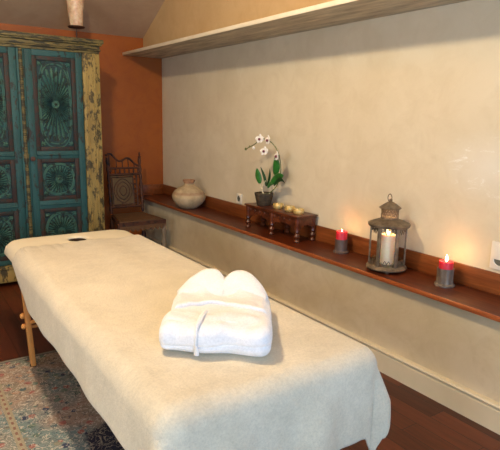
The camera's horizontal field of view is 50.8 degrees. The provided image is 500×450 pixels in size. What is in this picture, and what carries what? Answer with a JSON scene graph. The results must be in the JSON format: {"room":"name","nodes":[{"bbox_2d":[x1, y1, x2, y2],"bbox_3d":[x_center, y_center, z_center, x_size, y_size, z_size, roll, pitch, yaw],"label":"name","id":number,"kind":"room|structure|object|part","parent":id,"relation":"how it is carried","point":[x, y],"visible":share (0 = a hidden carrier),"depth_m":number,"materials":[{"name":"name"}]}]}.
{"room":"spa","nodes":[
{"label":"spa","id":0,"kind":"room"},
{"bbox_2d":[0,23,162,234],"bbox_3d":[-2.624,-0.614,3.916,4.543,2.002,0.077,-6,14,-33],"label":"wall","id":1,"kind":"structure","parent":0,"point":[130,86],"depth_m":4.82,"materials":[{"name":"orange paint"}]},
{"bbox_2d":[139,184,162,194],"bbox_3d":[-0.948,-0.341,5.074,0.250,0.096,0.014,-6,14,-33],"label":"trim","id":2,"kind":"structure","parent":1,"relation":"attached to","point":[153,189],"depth_m":5.07,"materials":[{"name":"brown wood"}]},
{"bbox_2d":[0,0,164,37],"bbox_3d":[-0.808,-1.319,1.016,4.491,0.855,6.557,-6,14,-33],"label":"ceiling","id":3,"kind":"structure","parent":0,"point":[128,18],"depth_m":4.28,"materials":[{"name":"paint"}]},
{"bbox_2d":[143,0,333,46],"bbox_3d":[0.939,-1.449,2.191,0.276,0.915,6.403,-6,14,-33],"label":"wall","id":4,"kind":"structure","parent":0,"point":[175,19],"depth_m":3.82,"materials":[{"name":"paint"}]},
{"bbox_2d":[0,281,499,449],"bbox_3d":[-0.837,0.976,1.495,4.543,0.077,6.557,-6,14,-33],"label":"floor","id":5,"kind":"structure","parent":0,"point":[417,422],"depth_m":2.26,"materials":[{"name":"brown wood"}]},
{"bbox_2d":[0,30,104,283],"bbox_3d":[-1.752,-0.490,3.983,1.154,1.771,0.653,-6,14,-33],"label":"tall cabinet","id":6,"kind":"object","parent":5,"relation":"on","point":[51,155],"visible":0.85,"depth_m":3.80,"materials":[{"name":"teal wood"}]},
{"bbox_3d":[-1.777,-0.827,3.558,0.240,0.604,0.009,-6,14,-33],"label":"panel","id":7,"kind":"part","parent":6,"relation":"part of","materials":[{"name":"teal wood"}]},
{"bbox_3d":[-1.789,-0.299,3.665,0.240,0.250,0.009,-6,14,-33],"label":"panel","id":8,"kind":"part","parent":6,"relation":"part of","materials":[{"name":"teal wood"}]},
{"bbox_3d":[-1.798,0.084,3.742,0.240,0.300,0.009,-6,14,-33],"label":"panel","id":9,"kind":"part","parent":6,"relation":"part of","materials":[{"name":"teal wood"}]},
{"bbox_3d":[-1.779,-0.448,3.625,0.394,1.519,0.032,-6,14,-33],"label":"door","id":10,"kind":"part","parent":6,"relation":"part of","materials":[{"name":"teal paint"}]},
{"bbox_3d":[-1.594,-0.469,3.749,0.052,1.513,0.031,-6,14,-33],"label":"post","id":11,"kind":"part","parent":6,"relation":"part of","materials":[{"name":"teal paint"}]},
{"bbox_3d":[-1.583,-0.466,3.734,0.034,1.505,0.025,-6,14,-33],"label":"moulding","id":12,"kind":"part","parent":6,"relation":"part of","materials":[{"name":"green paint"}]},
{"bbox_3d":[-1.734,-1.309,3.817,1.154,0.100,0.653,-6,14,-33],"label":"cornice","id":13,"kind":"part","parent":6,"relation":"part of","materials":[{"name":"yellow wood"}]},
{"bbox_3d":[-1.406,-0.869,3.805,0.240,0.604,0.009,-6,14,-33],"label":"panel","id":14,"kind":"part","parent":6,"relation":"part of","materials":[{"name":"teal wood"}]},
{"bbox_3d":[-1.408,-0.490,3.872,0.394,1.519,0.032,-6,14,-33],"label":"door","id":15,"kind":"part","parent":6,"relation":"part of","materials":[{"name":"teal paint"}]},
{"bbox_3d":[-1.417,-0.341,3.912,0.240,0.250,0.009,-6,14,-33],"label":"panel","id":16,"kind":"part","parent":6,"relation":"part of","materials":[{"name":"teal wood"}]},
{"bbox_3d":[-1.426,0.042,3.989,0.240,0.300,0.009,-6,14,-33],"label":"panel","id":17,"kind":"part","parent":6,"relation":"part of","materials":[{"name":"teal wood"}]},
{"bbox_2d":[66,0,84,36],"bbox_3d":[-1.314,-1.542,3.984,0.129,0.308,0.129,-6,14,-33],"label":"stand","id":18,"kind":"object","parent":6,"relation":"on","point":[75,8],"visible":0.82,"depth_m":3.94,"materials":[{"name":"metal"}]},
{"bbox_2d":[66,0,83,25],"bbox_3d":[-1.312,-1.599,3.972,0.129,0.192,0.129,-6,14,-33],"label":"pendant lamp","id":19,"kind":"object","parent":18,"relation":"on","point":[75,8],"depth_m":3.93,"materials":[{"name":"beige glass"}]},
{"bbox_2d":[68,25,84,28],"bbox_3d":[-1.316,-1.496,3.992,0.126,0.015,0.126,-6,14,-33],"label":"tray","id":20,"kind":"object","parent":18,"relation":"on","point":[69,26],"depth_m":3.96,"materials":[{"name":"brown wood"}]},
{"bbox_2d":[0,350,124,449],"bbox_3d":[-1.021,0.997,1.147,2.464,0.010,2.787,-6,14,-33],"label":"rug","id":21,"kind":"object","parent":5,"relation":"on","point":[43,406],"visible":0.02,"depth_m":2.21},
{"bbox_2d":[4,230,133,366],"bbox_3d":[-0.493,0.498,2.295,0.744,0.557,2.094,-6,14,-33],"label":"massage table","id":22,"kind":"object","parent":5,"relation":"on","point":[14,246],"visible":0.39,"depth_m":2.83,"materials":[{"name":"beige fabric"}]},
{"bbox_3d":[-1.075,0.474,2.554,0.047,0.448,0.034,-6,14,-33],"label":"leg","id":23,"kind":"part","parent":22,"relation":"part of","materials":[{"name":"brown wood"}]},
{"bbox_2d":[12,235,390,449],"bbox_3d":[-0.405,0.486,2.141,0.842,0.501,1.856,-6,14,-33],"label":"blanket","id":24,"kind":"object","parent":22,"relation":"on","point":[102,304],"visible":0.8,"depth_m":1.53,"materials":[{"name":"beige fabric"}]},
{"bbox_2d":[158,268,271,356],"bbox_3d":[-0.092,0.264,1.680,0.344,0.137,0.455,2,11,5],"label":"bathrobe","id":25,"kind":"object","parent":24,"relation":"on","point":[211,312],"visible":1,"depth_m":1.54,"materials":[{"name":"white fabric"}]},
{"bbox_2d":[105,152,166,246],"bbox_3d":[-1.002,-0.139,4.462,0.431,0.924,0.485,-6,14,-33],"label":"carved chair","id":26,"kind":"object","parent":5,"relation":"on","point":[121,188],"visible":0.88,"depth_m":4.54,"materials":[{"name":"brown wood"}]},
{"bbox_3d":[-1.208,-0.336,4.522,0.031,0.477,0.089,-6,14,-33],"label":"post","id":27,"kind":"part","parent":26,"relation":"part of","materials":[{"name":"brown wood"}]},
{"bbox_3d":[-1.195,0.120,4.579,0.042,0.362,0.041,-6,14,-33],"label":"leg","id":28,"kind":"part","parent":26,"relation":"part of","materials":[{"name":"brown wood"}]},
{"bbox_3d":[-1.105,-0.300,4.587,0.204,0.254,0.046,-6,14,-33],"label":"panel","id":29,"kind":"part","parent":26,"relation":"part of","materials":[{"name":"brown wood"}]},
{"bbox_3d":[-1.094,-0.496,4.586,0.289,0.018,0.018,-6,14,-33],"label":"rail","id":30,"kind":"part","parent":26,"relation":"part of","materials":[{"name":"brown wood"}]},
{"bbox_3d":[-1.091,-0.442,4.590,0.289,0.023,0.023,-6,14,-33],"label":"rail","id":31,"kind":"part","parent":26,"relation":"part of","materials":[{"name":"brown wood"}]},
{"bbox_3d":[-1.075,-0.163,4.614,0.289,0.022,0.022,-6,14,-33],"label":"rail","id":32,"kind":"part","parent":26,"relation":"part of","materials":[{"name":"brown wood"}]},
{"bbox_3d":[-0.984,-0.067,4.448,0.374,0.011,0.367,-6,14,-33],"label":"seat","id":33,"kind":"part","parent":26,"relation":"part of","materials":[{"name":"brown wood"}]},
{"bbox_3d":[-0.986,-0.047,4.454,0.416,0.033,0.408,-6,14,-33],"label":"seat frame","id":34,"kind":"part","parent":26,"relation":"part of","materials":[{"name":"brown wood"}]},
{"bbox_3d":[-0.968,-0.363,4.681,0.031,0.477,0.089,-6,14,-33],"label":"post","id":35,"kind":"part","parent":26,"relation":"part of","materials":[{"name":"brown wood"}]},
{"bbox_3d":[-0.725,0.158,4.445,0.046,0.362,0.045,-6,14,-33],"label":"leg","id":36,"kind":"part","parent":26,"relation":"part of","materials":[{"name":"brown wood"}]},
{"bbox_2d":[143,200,499,402],"bbox_3d":[0.884,0.515,2.580,0.304,0.470,6.403,-6,14,-33],"label":"wall","id":37,"kind":"structure","parent":0,"point":[461,346],"depth_m":2.74,"materials":[{"name":"paint"}]},
{"bbox_2d":[139,194,499,321],"bbox_3d":[0.832,0.280,2.493,0.258,0.022,6.403,-6,14,-33],"label":"ledge","id":38,"kind":"object","parent":37,"relation":"on","point":[479,302],"visible":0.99,"depth_m":2.80,"materials":[{"name":"brown wood"}]},
{"bbox_2d":[172,179,205,208],"bbox_3d":[-0.509,-0.260,4.372,0.279,0.235,0.279,-6,14,-33],"label":"clay pot","id":39,"kind":"object","parent":38,"relation":"on","point":[188,195],"visible":1,"depth_m":4.29,"materials":[{"name":"beige ceramic"}]},
{"bbox_2d":[244,202,317,242],"bbox_3d":[0.190,-0.027,3.468,0.169,0.166,0.581,-6,14,-33],"label":"bench","id":40,"kind":"object","parent":38,"relation":"on","point":[296,221],"visible":1,"depth_m":3.35,"materials":[{"name":"brown wood"}]},
{"bbox_3d":[-0.011,-0.058,3.652,0.042,0.146,0.042,-6,14,-33],"label":"leg","id":41,"kind":"part","parent":40,"relation":"part of","materials":[{"name":"brown wood"}]},
{"bbox_3d":[0.093,-0.070,3.722,0.042,0.146,0.042,-6,14,-33],"label":"leg","id":42,"kind":"part","parent":40,"relation":"part of","materials":[{"name":"brown wood"}]},
{"bbox_2d":[245,134,284,205],"bbox_3d":[0.114,-0.364,3.512,0.129,0.476,0.452,-6,14,-33],"label":"potted orchid","id":43,"kind":"object","parent":40,"relation":"on","point":[263,198],"visible":1,"depth_m":3.49,"materials":[{"name":"green plant"}]},
{"bbox_3d":[0.064,-0.571,3.475,0.070,0.059,0.015,10,15,38],"label":"flower","id":44,"kind":"part","parent":43,"relation":"part of","materials":[{"name":"white plant"}]},
{"bbox_3d":[0.089,-0.386,3.522,0.033,0.380,0.385,-7,14,-36],"label":"flower stem","id":45,"kind":"part","parent":43,"relation":"part of","materials":[{"name":"green plant"}]},
{"bbox_3d":[0.093,-0.486,3.445,0.070,0.059,0.019,12,16,43],"label":"flower","id":46,"kind":"part","parent":43,"relation":"part of","materials":[{"name":"white plant"}]},
{"bbox_3d":[0.094,-0.178,3.574,0.129,0.085,0.129,-6,14,-33],"label":"pot","id":47,"kind":"part","parent":43,"relation":"part of","materials":[{"name":"grey wicker"}]},
{"bbox_3d":[0.142,-0.010,3.429,0.042,0.146,0.042,-6,14,-33],"label":"leg","id":48,"kind":"part","parent":40,"relation":"part of","materials":[{"name":"brown wood"}]},
{"bbox_2d":[273,203,283,208],"bbox_3d":[0.186,-0.128,3.458,0.071,0.036,0.071,-6,14,-33],"label":"cup","id":49,"kind":"object","parent":40,"relation":"on","point":[275,205],"visible":1,"depth_m":3.43,"materials":[{"name":"gold metal"}]},
{"bbox_3d":[0.247,-0.022,3.499,0.042,0.146,0.042,-6,14,-33],"label":"leg","id":50,"kind":"part","parent":40,"relation":"part of","materials":[{"name":"brown wood"}]},
{"bbox_2d":[284,205,294,211],"bbox_3d":[0.255,-0.106,3.358,0.071,0.036,0.071,-6,14,-33],"label":"cup","id":51,"kind":"object","parent":40,"relation":"on","point":[288,208],"visible":0.93,"depth_m":3.33,"materials":[{"name":"gold metal"}]},
{"bbox_3d":[0.287,0.036,3.219,0.042,0.146,0.042,-6,14,-33],"label":"leg","id":52,"kind":"part","parent":40,"relation":"part of","materials":[{"name":"brown wood"}]},
{"bbox_2d":[293,208,303,213],"bbox_3d":[0.302,-0.088,3.276,0.071,0.036,0.071,-6,14,-33],"label":"cup","id":53,"kind":"object","parent":40,"relation":"on","point":[295,210],"visible":1,"depth_m":3.25,"materials":[{"name":"gold metal"}]},
{"bbox_3d":[0.392,0.024,3.289,0.042,0.146,0.042,-6,14,-33],"label":"leg","id":54,"kind":"part","parent":40,"relation":"part of","materials":[{"name":"brown wood"}]},
{"bbox_2d":[333,238,348,253],"bbox_3d":[0.521,0.118,3.010,0.090,0.078,0.090,-6,14,-33],"label":"candle cup","id":55,"kind":"object","parent":38,"relation":"on","point":[340,245],"visible":0.89,"depth_m":2.98,"materials":[{"name":"grey metal"}]},
{"bbox_2d":[336,230,347,239],"bbox_3d":[0.522,0.060,2.998,0.064,0.072,0.064,-6,14,-33],"label":"candle","id":56,"kind":"object","parent":55,"relation":"on","point":[340,234],"visible":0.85,"depth_m":2.97,"materials":[{"name":"red wax"}]},
{"bbox_2d":[366,194,410,273],"bbox_3d":[0.696,0.036,2.648,0.208,0.390,0.208,-6,14,-33],"label":"lantern","id":57,"kind":"object","parent":38,"relation":"on","point":[388,233],"visible":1,"depth_m":2.60,"materials":[{"name":"metal"}]},
{"bbox_3d":[0.611,0.093,2.681,0.009,0.199,0.019,4,12,14],"label":"post","id":58,"kind":"part","parent":57,"relation":"part of","materials":[{"name":"metal"}]},
{"bbox_3d":[0.625,0.100,2.641,0.002,0.192,0.074,-2,12,-16],"label":"glass pane","id":59,"kind":"part","parent":57,"relation":"part of","materials":[{"name":"white"}]},
{"bbox_3d":[0.635,0.110,2.600,0.019,0.199,0.009,12,16,43],"label":"post","id":60,"kind":"part","parent":57,"relation":"part of","materials":[{"name":"metal"}]},
{"bbox_3d":[0.677,0.112,2.592,0.074,0.192,0.002,4,12,14],"label":"glass pane","id":61,"kind":"part","parent":57,"relation":"part of","materials":[{"name":"white"}]},
{"bbox_3d":[0.719,0.116,2.580,0.019,0.199,0.009,-2,12,-16],"label":"post","id":62,"kind":"part","parent":57,"relation":"part of","materials":[{"name":"metal"}]},
{"bbox_3d":[0.747,0.109,2.611,0.002,0.192,0.074,12,16,43],"label":"glass pane","id":63,"kind":"part","parent":57,"relation":"part of","materials":[{"name":"white"}]},
{"bbox_3d":[0.778,0.105,2.640,0.009,0.199,0.019,4,12,14],"label":"post","id":64,"kind":"part","parent":57,"relation":"part of","materials":[{"name":"metal"}]},
{"bbox_2d":[434,266,454,287],"bbox_3d":[0.904,0.239,2.441,0.094,0.083,0.095,-6,14,-33],"label":"candle cup","id":65,"kind":"object","parent":38,"relation":"on","point":[444,279],"visible":0.83,"depth_m":2.41,"materials":[{"name":"grey metal"}]},
{"bbox_2d":[439,255,453,269],"bbox_3d":[0.905,0.177,2.428,0.064,0.086,0.064,-6,14,-33],"label":"candle","id":66,"kind":"object","parent":65,"relation":"on","point":[445,264],"visible":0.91,"depth_m":2.41,"materials":[{"name":"red wax"}]},
{"bbox_2d":[146,234,499,434],"bbox_3d":[0.742,0.702,2.523,0.028,0.120,6.403,-6,14,-33],"label":"baseboard","id":67,"kind":"structure","parent":37,"relation":"attached to","point":[475,406],"depth_m":2.43,"materials":[{"name":"paint"}]},
{"bbox_2d":[162,0,499,273],"bbox_3d":[0.991,-0.363,2.463,0.092,1.300,6.403,-6,14,-33],"label":"wall","id":68,"kind":"structure","parent":0,"point":[404,106],"depth_m":2.90,"materials":[{"name":"paint"}]},
{"bbox_2d":[236,193,242,203],"bbox_3d":[-0.082,-0.201,4.008,0.015,0.077,0.077,-6,14,-33],"label":"wall socket","id":69,"kind":"object","parent":68,"relation":"attached to","point":[239,197],"visible":1,"depth_m":4.00,"materials":[{"name":"beige plastic"}]},
{"bbox_2d":[122,0,469,58],"bbox_3d":[0.808,-0.978,2.204,0.381,0.025,6.403,-6,14,-33],"label":"wall shelf","id":70,"kind":"object","parent":68,"relation":"attached to","point":[336,12],"visible":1,"depth_m":2.96,"materials":[{"name":"brown wood"}]},
{"bbox_2d":[163,184,499,295],"bbox_3d":[0.938,0.212,2.543,0.014,0.096,6.390,-6,14,-33],"label":"trim","id":71,"kind":"structure","parent":68,"relation":"attached to","point":[470,276],"depth_m":2.73,"materials":[{"name":"brown wood"}]},
{"bbox_2d":[489,241,499,269],"bbox_3d":[1.092,0.137,2.297,0.015,0.123,0.092,-6,14,-33],"label":"wall socket","id":72,"kind":"object","parent":68,"relation":"attached to","point":[495,249],"visible":1,"depth_m":2.31,"materials":[{"name":"beige plastic"}]}
]}

